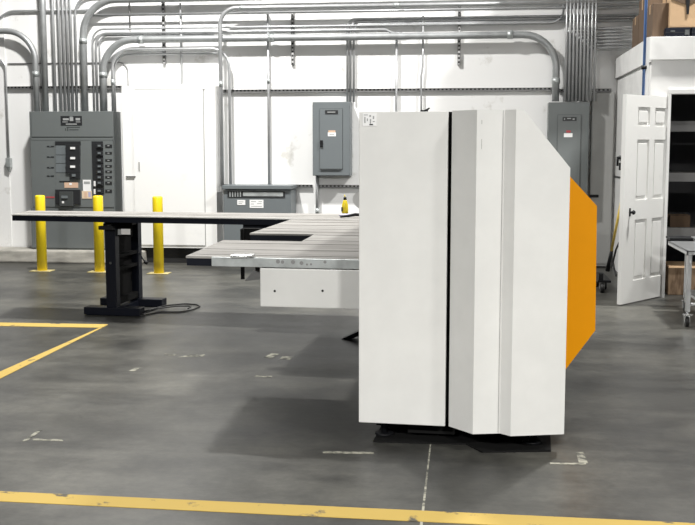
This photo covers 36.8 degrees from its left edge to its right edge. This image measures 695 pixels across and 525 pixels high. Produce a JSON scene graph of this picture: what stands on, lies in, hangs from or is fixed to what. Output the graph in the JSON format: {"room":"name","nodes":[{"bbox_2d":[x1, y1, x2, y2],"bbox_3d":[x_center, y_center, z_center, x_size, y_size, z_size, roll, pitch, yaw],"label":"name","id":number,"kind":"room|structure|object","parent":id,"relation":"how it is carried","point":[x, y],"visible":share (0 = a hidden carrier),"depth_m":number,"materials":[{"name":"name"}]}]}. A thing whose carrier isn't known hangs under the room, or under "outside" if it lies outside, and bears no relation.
{"room":"factory workshop","nodes":[
{"label":"factory workshop","id":0,"kind":"room"},
{"bbox_2d":[0,0,638,266],"bbox_3d":[0.755,-3.773,13.521,16.000,7.600,0.315,1,6,7],"label":"wall","id":1,"kind":"structure","parent":0,"point":[515,62],"depth_m":13.75,"materials":[{"name":"white paint"}]},
{"bbox_2d":[0,59,9,157],"bbox_3d":[-4.866,-2.131,14.230,0.516,1.411,0.028,1,6,7],"label":"conduit","id":2,"kind":"object","parent":1,"relation":"attached to","point":[1,60],"visible":1,"depth_m":14.19,"materials":[{"name":"grey metal"}]},
{"bbox_2d":[5,158,11,171],"bbox_3d":[-4.624,-1.334,14.288,0.070,0.190,0.069,1,6,7],"label":"fitting","id":3,"kind":"object","parent":1,"relation":"attached to","point":[8,161],"visible":1,"depth_m":14.26,"materials":[{"name":"grey metal"}]},
{"bbox_2d":[0,9,87,18],"bbox_3d":[-4.226,-3.229,14.043,1.595,0.326,0.028,1,6,7],"label":"conduit","id":4,"kind":"object","parent":1,"relation":"attached to","point":[33,10],"visible":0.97,"depth_m":14.02,"materials":[{"name":"grey metal"}]},
{"bbox_2d":[4,86,121,89],"bbox_3d":[-3.826,-2.358,14.101,1.662,0.041,0.039,1,6,7],"label":"channel","id":5,"kind":"object","parent":1,"relation":"attached to","point":[8,87],"visible":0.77,"depth_m":14.13,"materials":[{"name":"silver metal"}]},
{"bbox_2d":[7,62,128,85],"bbox_3d":[-3.766,-2.531,14.083,1.690,0.317,0.014,1,6,7],"label":"conduit","id":6,"kind":"object","parent":1,"relation":"attached to","point":[77,62],"visible":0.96,"depth_m":14.04,"materials":[{"name":"silver metal"}]},
{"bbox_2d":[0,247,146,263],"bbox_3d":[-4.269,-0.106,14.180,3.203,0.165,0.464,1,6,7],"label":"trim","id":7,"kind":"structure","parent":1,"relation":"attached to","point":[7,254],"depth_m":13.92,"materials":[{"name":"concrete"}]},
{"bbox_2d":[29,111,122,249],"bbox_3d":[-3.645,-1.097,14.029,1.177,1.836,0.413,1,6,7],"label":"switchboard","id":8,"kind":"object","parent":7,"relation":"on","point":[76,157],"visible":0.96,"depth_m":13.88,"materials":[{"name":"grey metal"}]},
{"bbox_2d":[0,28,39,111],"bbox_3d":[-4.839,-2.588,14.086,1.420,1.108,0.104,1,6,7],"label":"conduit","id":9,"kind":"object","parent":8,"relation":"on","point":[35,73],"visible":0.98,"depth_m":13.97,"materials":[{"name":"grey metal"}]},
{"bbox_2d":[39,0,48,110],"bbox_3d":[-4.053,-3.317,13.912,0.081,2.594,0.081,1,6,7],"label":"conduit","id":10,"kind":"object","parent":8,"relation":"on","point":[42,3],"visible":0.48,"depth_m":13.94,"materials":[{"name":"grey metal"}]},
{"bbox_2d":[51,0,56,110],"bbox_3d":[-3.934,-3.322,13.957,0.041,2.594,0.041,1,6,7],"label":"conduit","id":11,"kind":"object","parent":8,"relation":"on","point":[52,1],"visible":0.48,"depth_m":14.00,"materials":[{"name":"grey metal"}]},
{"bbox_2d":[56,0,62,110],"bbox_3d":[-3.855,-3.321,13.947,0.038,2.594,0.038,1,6,7],"label":"conduit","id":12,"kind":"object","parent":8,"relation":"on","point":[57,1],"visible":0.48,"depth_m":13.99,"materials":[{"name":"grey metal"}]},
{"bbox_2d":[61,0,66,110],"bbox_3d":[-3.796,-3.320,13.939,0.033,2.594,0.033,1,6,7],"label":"conduit","id":13,"kind":"object","parent":8,"relation":"on","point":[62,1],"visible":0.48,"depth_m":13.99,"materials":[{"name":"grey metal"}]},
{"bbox_2d":[65,0,70,110],"bbox_3d":[-3.744,-3.319,13.933,0.033,2.594,0.033,1,6,7],"label":"conduit","id":14,"kind":"object","parent":8,"relation":"on","point":[66,4],"visible":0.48,"depth_m":13.98,"materials":[{"name":"grey metal"}]},
{"bbox_2d":[69,0,73,110],"bbox_3d":[-3.691,-3.318,13.926,0.033,2.594,0.033,1,6,7],"label":"conduit","id":15,"kind":"object","parent":8,"relation":"on","point":[70,9],"visible":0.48,"depth_m":13.98,"materials":[{"name":"grey metal"}]},
{"bbox_2d":[74,0,81,110],"bbox_3d":[-2.472,-2.785,13.850,2.395,1.552,0.034,1,6,7],"label":"conduit","id":16,"kind":"object","parent":8,"relation":"on","point":[79,1],"visible":0.91,"depth_m":13.99,"materials":[{"name":"grey metal"}]},
{"bbox_2d":[98,33,213,109],"bbox_3d":[-2.536,-2.529,13.897,1.584,0.992,0.023,1,6,7],"label":"conduit","id":17,"kind":"object","parent":8,"relation":"on","point":[104,36],"visible":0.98,"depth_m":13.86,"materials":[{"name":"grey metal"}]},
{"bbox_2d":[114,52,217,111],"bbox_3d":[-2.419,-2.395,13.887,1.426,0.768,0.030,1,6,7],"label":"conduit","id":18,"kind":"object","parent":8,"relation":"on","point":[185,53],"visible":0.98,"depth_m":13.86,"materials":[{"name":"grey metal"}]},
{"bbox_2d":[79,0,266,110],"bbox_3d":[1.803,-2.689,13.224,10.815,1.501,0.119,1,6,7],"label":"conduit","id":19,"kind":"object","parent":8,"relation":"on","point":[96,6],"visible":0.98,"depth_m":13.83,"materials":[{"name":"grey metal"}]},
{"bbox_2d":[95,28,401,110],"bbox_3d":[-1.333,-2.516,13.724,4.106,1.046,0.031,1,6,7],"label":"conduit","id":20,"kind":"object","parent":8,"relation":"on","point":[362,29],"visible":0.97,"depth_m":13.71,"materials":[{"name":"grey metal"}]},
{"bbox_2d":[91,4,564,110],"bbox_3d":[-0.343,-2.924,13.552,6.187,1.894,0.026,1,6,7],"label":"conduit","id":21,"kind":"object","parent":8,"relation":"on","point":[563,10],"visible":0.98,"depth_m":13.56,"materials":[{"name":"grey metal"}]},
{"bbox_2d":[99,31,559,110],"bbox_3d":[-0.312,-2.463,13.521,6.023,0.985,0.119,1,6,7],"label":"conduit","id":22,"kind":"object","parent":8,"relation":"on","point":[536,37],"visible":1,"depth_m":13.42,"materials":[{"name":"grey metal"}]},
{"bbox_2d":[128,3,130,27],"bbox_3d":[-2.885,-3.327,13.842,0.020,0.492,0.020,1,6,7],"label":"rod","id":23,"kind":"object","parent":1,"relation":"attached to","point":[128,3],"visible":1,"depth_m":13.85,"materials":[{"name":"silver metal"}]},
{"bbox_2d":[161,2,165,63],"bbox_3d":[-2.430,-3.112,13.837,0.040,0.960,0.042,1,6,7],"label":"hanger","id":24,"kind":"object","parent":1,"relation":"attached to","point":[162,3],"visible":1,"depth_m":13.82,"materials":[{"name":"silver metal"}]},
{"bbox_2d":[93,5,638,15],"bbox_3d":[1.871,-3.200,13.197,10.689,0.028,0.028,1,6,7],"label":"conduit","id":25,"kind":"object","parent":24,"relation":"attached to","point":[628,6],"visible":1,"depth_m":13.40,"materials":[{"name":"grey metal"}]},
{"bbox_2d":[224,184,312,187],"bbox_3d":[-1.063,-1.016,13.898,1.206,0.041,0.039,1,6,7],"label":"channel","id":26,"kind":"object","parent":1,"relation":"attached to","point":[298,186],"visible":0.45,"depth_m":13.83,"materials":[{"name":"silver metal"}]},
{"bbox_2d":[291,13,294,64],"bbox_3d":[-0.714,-2.919,13.639,0.040,0.679,0.042,1,6,7],"label":"hanger","id":27,"kind":"object","parent":1,"relation":"attached to","point":[292,14],"visible":0.89,"depth_m":13.63,"materials":[{"name":"silver metal"}]},
{"bbox_2d":[312,102,351,175],"bbox_3d":[-0.198,-1.608,13.614,0.492,0.950,0.248,1,6,7],"label":"electrical panel","id":28,"kind":"object","parent":1,"relation":"attached to","point":[332,121],"visible":1,"depth_m":13.51,"materials":[{"name":"grey metal"}]},
{"bbox_2d":[315,176,318,213],"bbox_3d":[-0.399,-0.904,13.778,0.050,0.522,0.065,1,6,7],"label":"conduit","id":29,"kind":"object","parent":28,"relation":"attached to","point":[317,177],"visible":0.86,"depth_m":13.77,"materials":[{"name":"grey metal"}]},
{"bbox_2d":[346,14,638,101],"bbox_3d":[3.582,-2.572,13.104,7.253,1.071,0.027,1,6,7],"label":"conduit","id":30,"kind":"object","parent":28,"relation":"on","point":[512,16],"visible":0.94,"depth_m":13.33,"materials":[{"name":"grey metal"}]},
{"bbox_2d":[350,16,635,101],"bbox_3d":[3.598,-2.556,13.104,7.200,1.040,0.027,1,6,7],"label":"conduit","id":31,"kind":"object","parent":28,"relation":"on","point":[613,17],"visible":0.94,"depth_m":13.31,"materials":[{"name":"grey metal"}]},
{"bbox_2d":[319,185,358,187],"bbox_3d":[-0.092,-1.001,13.776,0.566,0.041,0.039,1,6,7],"label":"channel","id":32,"kind":"object","parent":1,"relation":"attached to","point":[320,186],"visible":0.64,"depth_m":13.78,"materials":[{"name":"silver metal"}]},
{"bbox_2d":[223,87,551,92],"bbox_3d":[0.461,-2.234,13.566,4.305,0.041,0.039,1,6,7],"label":"channel","id":33,"kind":"object","parent":1,"relation":"attached to","point":[536,88],"visible":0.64,"depth_m":13.54,"materials":[{"name":"silver metal"}]},
{"bbox_2d":[395,40,397,111],"bbox_3d":[0.631,-2.108,13.529,0.033,1.690,0.033,1,6,7],"label":"conduit","id":34,"kind":"object","parent":1,"relation":"attached to","point":[396,41],"visible":0.66,"depth_m":13.48,"materials":[{"name":"grey metal"}]},
{"bbox_2d":[420,16,423,109],"bbox_3d":[0.958,-2.208,13.476,0.046,1.899,0.027,1,6,7],"label":"conduit","id":35,"kind":"object","parent":1,"relation":"attached to","point":[422,67],"visible":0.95,"depth_m":13.44,"materials":[{"name":"grey metal"}]},
{"bbox_2d":[457,6,460,64],"bbox_3d":[1.428,-2.924,13.364,0.040,0.790,0.042,1,6,7],"label":"hanger","id":36,"kind":"object","parent":1,"relation":"attached to","point":[459,12],"visible":0.61,"depth_m":13.36,"materials":[{"name":"silver metal"}]},
{"bbox_2d":[353,19,632,101],"bbox_3d":[3.615,-2.539,13.104,7.145,1.006,0.027,1,6,7],"label":"conduit","id":37,"kind":"object","parent":1,"relation":"attached to","point":[598,20],"visible":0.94,"depth_m":13.31,"materials":[{"name":"grey metal"}]},
{"bbox_2d":[547,102,589,193],"bbox_3d":[2.787,-1.390,13.253,0.503,1.260,0.255,1,6,7],"label":"electrical panel","id":38,"kind":"object","parent":1,"relation":"attached to","point":[567,122],"visible":0.59,"depth_m":13.11,"materials":[{"name":"grey metal"}]},
{"bbox_2d":[564,0,567,100],"bbox_3d":[2.726,-2.795,13.021,0.029,1.552,0.029,1,6,7],"label":"conduit","id":39,"kind":"object","parent":38,"relation":"on","point":[566,29],"visible":1,"depth_m":13.03,"materials":[{"name":"grey metal"}]},
{"bbox_2d":[567,0,571,100],"bbox_3d":[2.771,-2.795,13.016,0.029,1.552,0.029,1,6,7],"label":"conduit","id":40,"kind":"object","parent":38,"relation":"on","point":[570,14],"visible":1,"depth_m":13.02,"materials":[{"name":"grey metal"}]},
{"bbox_2d":[571,0,575,100],"bbox_3d":[2.815,-2.794,13.010,0.029,1.552,0.029,1,6,7],"label":"conduit","id":41,"kind":"object","parent":38,"relation":"on","point":[574,4],"visible":1,"depth_m":13.02,"materials":[{"name":"grey metal"}]},
{"bbox_2d":[575,0,578,100],"bbox_3d":[2.859,-2.793,13.005,0.029,1.552,0.029,1,6,7],"label":"conduit","id":42,"kind":"object","parent":38,"relation":"on","point":[577,26],"visible":1,"depth_m":13.01,"materials":[{"name":"grey metal"}]},
{"bbox_2d":[578,0,582,100],"bbox_3d":[2.903,-2.793,12.999,0.029,1.552,0.029,1,6,7],"label":"conduit","id":43,"kind":"object","parent":38,"relation":"on","point":[581,11],"visible":1,"depth_m":13.01,"materials":[{"name":"grey metal"}]},
{"bbox_2d":[582,0,586,100],"bbox_3d":[2.947,-2.792,12.993,0.029,1.552,0.029,1,6,7],"label":"conduit","id":44,"kind":"object","parent":38,"relation":"on","point":[585,4],"visible":1,"depth_m":13.00,"materials":[{"name":"grey metal"}]},
{"bbox_2d":[586,0,589,100],"bbox_3d":[2.991,-2.791,12.988,0.029,1.552,0.029,1,6,7],"label":"conduit","id":45,"kind":"object","parent":38,"relation":"on","point":[588,23],"visible":1,"depth_m":12.99,"materials":[{"name":"grey metal"}]},
{"bbox_2d":[589,0,593,100],"bbox_3d":[3.035,-2.791,12.982,0.029,1.552,0.029,1,6,7],"label":"conduit","id":46,"kind":"object","parent":38,"relation":"on","point":[592,10],"visible":1,"depth_m":12.99,"materials":[{"name":"grey metal"}]},
{"bbox_2d":[566,27,631,100],"bbox_3d":[4.954,-2.453,12.846,4.462,0.910,0.032,1,6,7],"label":"conduit","id":47,"kind":"object","parent":38,"relation":"on","point":[598,28],"visible":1,"depth_m":13.03,"materials":[{"name":"grey metal"}]},
{"bbox_2d":[570,30,631,100],"bbox_3d":[4.976,-2.432,12.845,4.418,0.870,0.032,1,6,7],"label":"conduit","id":48,"kind":"object","parent":38,"relation":"on","point":[598,31],"visible":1,"depth_m":13.03,"materials":[{"name":"grey metal"}]},
{"bbox_2d":[574,33,631,100],"bbox_3d":[4.998,-2.414,12.844,4.373,0.833,0.032,1,6,7],"label":"conduit","id":49,"kind":"object","parent":38,"relation":"on","point":[598,34],"visible":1,"depth_m":13.02,"materials":[{"name":"grey metal"}]},
{"bbox_2d":[577,36,631,100],"bbox_3d":[5.021,-2.395,12.844,4.328,0.797,0.032,1,6,7],"label":"conduit","id":50,"kind":"object","parent":38,"relation":"on","point":[598,37],"visible":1,"depth_m":13.03,"materials":[{"name":"grey metal"}]},
{"bbox_2d":[581,39,631,100],"bbox_3d":[5.043,-2.374,12.843,4.284,0.755,0.032,1,6,7],"label":"conduit","id":51,"kind":"object","parent":38,"relation":"on","point":[625,40],"visible":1,"depth_m":13.04,"materials":[{"name":"grey metal"}]},
{"bbox_2d":[584,43,631,100],"bbox_3d":[5.065,-2.354,12.842,4.239,0.716,0.032,1,6,7],"label":"conduit","id":52,"kind":"object","parent":38,"relation":"on","point":[598,44],"visible":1,"depth_m":13.04,"materials":[{"name":"grey metal"}]},
{"bbox_2d":[588,46,631,100],"bbox_3d":[5.087,-2.333,12.842,4.194,0.674,0.032,1,6,7],"label":"conduit","id":53,"kind":"object","parent":38,"relation":"on","point":[598,47],"visible":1,"depth_m":13.03,"materials":[{"name":"grey metal"}]},
{"bbox_2d":[559,89,610,91],"bbox_3d":[3.003,-2.178,13.247,0.658,0.041,0.039,1,6,7],"label":"channel","id":54,"kind":"object","parent":1,"relation":"attached to","point":[560,90],"visible":0.46,"depth_m":13.22,"materials":[{"name":"silver metal"}]},
{"bbox_2d":[593,0,597,100],"bbox_3d":[3.079,-2.790,12.977,0.029,1.552,0.029,1,6,7],"label":"conduit","id":55,"kind":"object","parent":1,"relation":"hanging from","point":[596,3],"visible":1,"depth_m":12.98,"materials":[{"name":"grey metal"}]},
{"bbox_2d":[0,262,694,524],"bbox_3d":[-0.487,1.193,4.254,16.000,0.200,20.000,1,6,7],"label":"floor","id":56,"kind":"structure","parent":0,"point":[205,428],"depth_m":6.00,"materials":[{"name":"concrete"}]},
{"bbox_2d":[23,430,41,440],"bbox_3d":[-1.703,0.934,5.649,0.026,0.001,0.218,1,6,4],"label":"tape mark","id":57,"kind":"object","parent":56,"relation":"on","point":[37,431],"visible":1,"depth_m":5.65,"materials":[{"name":"white plastic"}]},
{"bbox_2d":[29,195,53,271],"bbox_3d":[-3.802,-0.363,12.979,0.260,0.943,0.180,1,6,7],"label":"bollard","id":58,"kind":"object","parent":56,"relation":"on","point":[41,244],"visible":1,"depth_m":12.94,"materials":[{"name":"yellow metal"}]},
{"bbox_2d":[32,438,62,440],"bbox_3d":[-1.597,0.943,5.569,0.185,0.001,0.035,1,6,7],"label":"tape mark","id":59,"kind":"object","parent":56,"relation":"on","point":[32,438],"visible":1,"depth_m":5.57,"materials":[{"name":"white plastic"}]},
{"bbox_2d":[0,325,106,378],"bbox_3d":[-2.286,0.691,7.806,0.124,0.003,2.704,1,6,7],"label":"floor marking","id":60,"kind":"object","parent":56,"relation":"on","point":[5,372],"depth_m":7.68,"materials":[{"name":"yellow paint"}]},
{"bbox_2d":[0,322,107,327],"bbox_3d":[-2.772,0.543,9.122,1.346,0.003,0.174,1,6,5],"label":"floor marking","id":61,"kind":"object","parent":56,"relation":"on","point":[1,323],"depth_m":9.08,"materials":[{"name":"yellow paint"}]},
{"bbox_2d":[87,195,105,272],"bbox_3d":[-3.062,-0.351,12.877,0.260,0.943,0.180,1,6,7],"label":"bollard","id":62,"kind":"object","parent":56,"relation":"on","point":[99,258],"visible":0.83,"depth_m":12.84,"materials":[{"name":"yellow metal"}]},
{"bbox_2d":[147,196,170,274],"bbox_3d":[-2.301,-0.333,12.716,0.260,0.943,0.180,1,6,7],"label":"bollard","id":63,"kind":"object","parent":56,"relation":"on","point":[157,201],"visible":1,"depth_m":12.68,"materials":[{"name":"yellow metal"}]},
{"bbox_2d":[141,305,190,314],"bbox_3d":[-1.728,0.442,9.845,0.592,0.014,0.213,-6,8,-41],"label":"cable","id":64,"kind":"object","parent":56,"relation":"on","point":[188,306],"visible":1,"depth_m":9.97,"materials":[{"name":"black rubber"}]},
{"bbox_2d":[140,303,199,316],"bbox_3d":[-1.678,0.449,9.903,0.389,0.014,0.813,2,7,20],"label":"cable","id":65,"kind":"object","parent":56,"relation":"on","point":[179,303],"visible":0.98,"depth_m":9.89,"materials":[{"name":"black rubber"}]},
{"bbox_2d":[121,86,222,262],"bbox_3d":[-2.316,-1.159,13.884,1.256,2.324,0.350,1,6,7],"label":"tall cabinet","id":66,"kind":"object","parent":56,"relation":"on","point":[171,140],"visible":0.85,"depth_m":13.70,"materials":[{"name":"white metal"}]},
{"bbox_2d":[179,3,182,83],"bbox_3d":[-2.197,-2.888,13.803,0.028,1.051,0.028,1,6,7],"label":"conduit","id":67,"kind":"object","parent":66,"relation":"on","point":[180,7],"visible":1,"depth_m":13.80,"materials":[{"name":"grey metal"}]},
{"bbox_2d":[11,211,358,315],"bbox_3d":[-1.443,0.179,8.116,3.950,0.944,4.010,1,7,10],"label":"worktable","id":68,"kind":"object","parent":56,"relation":"on","point":[277,240],"visible":0.91,"depth_m":9.13,"materials":[{"name":"black paint"}]},
{"bbox_2d":[341,195,347,213],"bbox_3d":[-0.024,-0.539,9.654,0.061,0.173,0.065,1,6,7],"label":"spray bottle","id":69,"kind":"object","parent":68,"relation":"on","point":[344,208],"visible":1,"depth_m":9.64,"materials":[{"name":"yellow plastic"}]},
{"bbox_2d":[340,213,358,217],"bbox_3d":[0.026,-0.408,9.055,0.195,0.038,0.045,-2,7,-17],"label":"tool","id":70,"kind":"object","parent":68,"relation":"on","point":[353,214],"visible":0.84,"depth_m":9.05,"materials":[{"name":"black paint"}]},
{"bbox_2d":[181,354,204,356],"bbox_3d":[-1.161,0.694,7.791,0.199,0.001,0.076,-1,6,-9],"label":"tape mark","id":71,"kind":"object","parent":56,"relation":"on","point":[198,355],"visible":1,"depth_m":7.79,"materials":[{"name":"grey plastic"}]},
{"bbox_2d":[222,184,296,239],"bbox_3d":[-1.144,-0.499,13.754,0.915,1.042,0.440,1,6,7],"label":"transformer","id":72,"kind":"object","parent":56,"relation":"on","point":[237,198],"visible":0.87,"depth_m":13.54,"materials":[{"name":"grey metal"}]},
{"bbox_2d":[111,47,231,183],"bbox_3d":[-2.337,-1.922,13.851,1.627,1.816,0.059,1,6,7],"label":"conduit","id":73,"kind":"object","parent":72,"relation":"on","point":[184,48],"visible":0.97,"depth_m":13.77,"materials":[{"name":"grey metal"}]},
{"bbox_2d":[227,191,284,197],"bbox_3d":[-1.181,-0.882,13.526,0.758,0.085,0.007,1,6,7],"label":"vent","id":74,"kind":"object","parent":72,"relation":"attached to","point":[230,194],"depth_m":13.52,"materials":[{"name":"black"}]},
{"bbox_2d":[266,14,270,183],"bbox_3d":[-1.039,-2.133,13.732,0.040,2.241,0.055,1,6,7],"label":"conduit","id":75,"kind":"object","parent":72,"relation":"on","point":[267,15],"visible":0.86,"depth_m":13.73,"materials":[{"name":"grey metal"}]},
{"bbox_2d":[265,353,277,358],"bbox_3d":[-0.568,0.694,7.786,0.069,0.001,0.194,2,7,16],"label":"tape mark","id":76,"kind":"object","parent":56,"relation":"on","point":[271,355],"visible":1,"depth_m":7.79,"materials":[{"name":"white plastic"}]},
{"bbox_2d":[280,356,292,359],"bbox_3d":[-0.450,0.703,7.712,0.083,0.001,0.112,1,7,12],"label":"tape mark","id":77,"kind":"object","parent":56,"relation":"on","point":[282,357],"visible":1,"depth_m":7.72,"materials":[{"name":"white plastic"}]},
{"bbox_2d":[0,491,694,524],"bbox_3d":[-0.042,1.067,4.466,3.490,0.003,0.132,1,6,8],"label":"floor marking","id":78,"kind":"object","parent":56,"relation":"on","point":[5,496],"depth_m":4.47,"materials":[{"name":"yellow paint"}]},
{"bbox_2d":[323,451,373,453],"bbox_3d":[0.004,0.970,5.335,0.263,0.001,0.035,0,6,4],"label":"tape mark","id":79,"kind":"object","parent":56,"relation":"on","point":[338,452],"visible":1,"depth_m":5.33,"materials":[{"name":"white plastic"}]},
{"bbox_2d":[420,444,430,524],"bbox_3d":[0.363,1.026,4.832,0.012,0.001,1.479,1,6,6],"label":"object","id":80,"kind":"structure","parent":56,"relation":"on","point":[425,487],"depth_m":4.83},
{"bbox_2d":[260,108,596,452],"bbox_3d":[0.646,-0.094,6.978,1.868,1.749,3.476,1,7,10],"label":"machine","id":81,"kind":"object","parent":56,"relation":"on","point":[473,287],"visible":0.99,"depth_m":5.34,"materials":[{"name":"white metal"}]},
{"bbox_2d":[550,462,585,464],"bbox_3d":[1.086,0.990,5.151,0.179,0.001,0.026,0,6,4],"label":"tape mark","id":82,"kind":"object","parent":56,"relation":"on","point":[550,462],"visible":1,"depth_m":5.15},
{"bbox_2d":[576,452,587,462],"bbox_3d":[1.176,0.979,5.251,0.044,0.001,0.192,1,6,7],"label":"tape mark","id":83,"kind":"object","parent":56,"relation":"on","point":[580,455],"visible":1,"depth_m":5.25,"materials":[{"name":"white plastic"}]},
{"bbox_2d":[589,93,614,265],"bbox_3d":[3.225,-1.049,13.305,0.278,2.195,0.118,1,6,7],"label":"enclosure","id":84,"kind":"object","parent":56,"relation":"on","point":[603,107],"visible":0.74,"depth_m":13.25,"materials":[{"name":"grey paint"}]},
{"bbox_2d":[596,272,610,292],"bbox_3d":[2.766,0.178,11.442,0.140,0.209,0.769,1,6,7],"label":"dolly","id":85,"kind":"object","parent":56,"relation":"on","point":[602,279],"visible":0.88,"depth_m":11.09,"materials":[{"name":"black metal"}]},
{"bbox_2d":[605,204,619,271],"bbox_3d":[3.177,-0.381,12.386,0.056,1.031,0.469,-1,6,-9],"label":"broom","id":86,"kind":"object","parent":56,"relation":"on","point":[608,265],"visible":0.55,"depth_m":12.47,"materials":[{"name":"orange"}]},
{"bbox_2d":[612,242,618,276],"bbox_3d":[3.207,-0.065,12.484,0.024,0.461,0.601,1,6,7],"label":"hose","id":87,"kind":"object","parent":56,"relation":"on","point":[617,246],"visible":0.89,"depth_m":12.58,"materials":[{"name":"black rubber"}]},
{"bbox_2d":[665,261,694,294],"bbox_3d":[3.778,0.168,11.064,0.810,0.316,0.370,1,6,7],"label":"cardboard box","id":88,"kind":"object","parent":56,"relation":"on","point":[674,271],"visible":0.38,"depth_m":10.94,"materials":[{"name":"brown cardboard"}]},
{"bbox_2d":[667,121,694,235],"bbox_3d":[4.022,-0.887,11.572,1.310,2.300,0.552,1,6,7],"label":"shelving unit","id":89,"kind":"object","parent":56,"relation":"on","point":[675,126],"visible":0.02,"depth_m":11.34,"materials":[{"name":"grey metal"}]},
{"bbox_2d":[667,214,689,226],"bbox_3d":[3.662,-0.469,11.601,0.218,0.132,0.300,1,6,7],"label":"cardboard box","id":90,"kind":"object","parent":89,"relation":"on","point":[673,220],"visible":0.84,"depth_m":11.46,"materials":[{"name":"brown cardboard"}]},
{"bbox_2d":[668,241,694,326],"bbox_3d":[3.452,0.184,9.359,1.020,0.662,0.933,1,6,7],"label":"utility cart","id":91,"kind":"object","parent":56,"relation":"on","point":[687,247],"visible":1,"depth_m":9.01,"materials":[{"name":"silver metal"}]},
{"bbox_2d":[666,236,692,239],"bbox_3d":[3.190,-0.234,10.012,0.240,0.021,0.230,1,6,7],"label":"tray","id":92,"kind":"object","parent":91,"relation":"on","point":[667,237],"visible":0.85,"depth_m":9.96,"materials":[{"name":"black paint"}]},
{"bbox_2d":[684,290,694,305],"bbox_3d":[3.450,0.319,9.369,0.893,0.025,0.875,1,6,7],"label":"shelf","id":93,"kind":"object","parent":91,"relation":"attached to","point":[689,303],"depth_m":9.02,"materials":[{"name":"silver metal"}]},
{"bbox_2d":[218,0,639,186],"bbox_3d":[2.738,-2.098,13.101,8.913,2.333,0.074,1,6,7],"label":"conduit","id":94,"kind":"object","parent":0,"point":[549,2],"visible":0.98,"depth_m":13.32,"materials":[{"name":"grey metal"}]},
{"bbox_2d":[612,63,649,271],"bbox_3d":[3.297,-1.056,12.047,0.110,2.530,2.578,1,6,7],"label":"wall","id":95,"kind":"structure","parent":0,"point":[630,83],"depth_m":12.89,"materials":[{"name":"white paint"}]},
{"bbox_2d":[616,155,620,169],"bbox_3d":[3.288,-1.208,12.653,0.063,0.180,0.260,1,6,7],"label":"door handle","id":96,"kind":"object","parent":95,"relation":"attached to","point":[618,159],"depth_m":12.66,"materials":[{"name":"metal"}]},
{"bbox_2d":[615,42,651,78],"bbox_3d":[3.218,-2.290,11.843,0.029,0.248,2.725,1,6,7],"label":"trim","id":97,"kind":"structure","parent":95,"relation":"attached to","point":[632,59],"depth_m":11.91,"materials":[{"name":"white paint"}]},
{"bbox_2d":[649,60,694,296],"bbox_3d":[4.813,-0.883,10.503,3.510,2.530,0.118,1,6,7],"label":"wall","id":98,"kind":"structure","parent":0,"point":[664,75],"depth_m":10.54,"materials":[{"name":"white paint"}]},
{"bbox_2d":[617,94,666,304],"bbox_3d":[2.956,-0.629,10.378,0.095,2.030,0.834,6,9,43],"label":"door","id":99,"kind":"structure","parent":98,"relation":"in","point":[643,116],"depth_m":10.34,"materials":[{"name":"white paint"}]},
{"bbox_2d":[641,0,649,95],"bbox_3d":[2.982,-2.867,10.382,0.077,2.600,0.081,1,6,7],"label":"pipe","id":100,"kind":"object","parent":98,"relation":"attached to","point":[646,41],"visible":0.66,"depth_m":10.46,"materials":[{"name":"blue"}]},
{"bbox_2d":[649,36,694,59],"bbox_3d":[4.789,-2.126,10.291,3.540,0.228,0.029,1,6,7],"label":"trim","id":101,"kind":"structure","parent":98,"relation":"attached to","point":[678,47],"depth_m":10.47,"materials":[{"name":"white paint"}]},
{"bbox_2d":[661,89,694,297],"bbox_3d":[3.679,-0.688,10.600,0.900,2.120,0.019,1,6,7],"label":"trim","id":102,"kind":"structure","parent":98,"relation":"attached to","point":[670,91],"depth_m":10.62,"materials":[{"name":"white paint"}]},
{"bbox_2d":[666,95,694,261],"bbox_3d":[5.199,-1.172,13.073,3.398,2.530,0.046,1,6,7],"label":"wall","id":103,"kind":"structure","parent":0,"point":[681,195],"depth_m":13.17,"materials":[{"name":"grey paint"}]},
{"bbox_3d":[4.976,-2.334,11.628,3.510,0.098,2.698,1,6,7],"label":"ceiling","id":104,"kind":"structure","parent":0,"visible":0},
{"bbox_2d":[632,15,638,47],"bbox_3d":[3.428,-2.597,11.833,0.343,0.362,0.470,1,6,7],"label":"cardboard box","id":105,"kind":"object","parent":104,"relation":"on","point":[635,27],"visible":0.27,"depth_m":11.82,"materials":[{"name":"brown cardboard"}]},
{"bbox_2d":[638,0,662,43],"bbox_3d":[3.365,-2.611,11.332,0.343,0.502,0.490,1,6,7],"label":"cardboard box","id":106,"kind":"object","parent":104,"relation":"on","point":[641,2],"visible":0.2,"depth_m":11.33,"materials":[{"name":"brown cardboard"}]},
{"bbox_2d":[646,3,668,37],"bbox_3d":[3.231,-2.490,10.881,0.173,0.362,0.380,1,6,7],"label":"cardboard box","id":107,"kind":"object","parent":104,"relation":"on","point":[657,13],"visible":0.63,"depth_m":10.70,"materials":[{"name":"brown cardboard"}]},
{"bbox_2d":[664,27,690,36],"bbox_3d":[3.374,-2.352,10.809,0.246,0.102,0.456,1,6,7],"label":"equipment case","id":108,"kind":"object","parent":104,"relation":"on","point":[668,32],"visible":0.56,"depth_m":10.59,"materials":[{"name":"black paint"}]},
{"bbox_2d":[663,0,694,27],"bbox_3d":[3.719,-2.584,10.771,0.853,0.365,0.492,1,6,7],"label":"cardboard box","id":109,"kind":"object","parent":108,"relation":"on","point":[681,12],"visible":0.58,"depth_m":10.58,"materials":[{"name":"brown cardboard"}]},
{"bbox_2d":[690,27,694,35],"bbox_3d":[3.749,-2.346,10.762,0.490,0.102,0.456,1,6,7],"label":"equipment case","id":110,"kind":"object","parent":104,"relation":"on","point":[692,30],"visible":0.32,"depth_m":10.57,"materials":[{"name":"black paint"}]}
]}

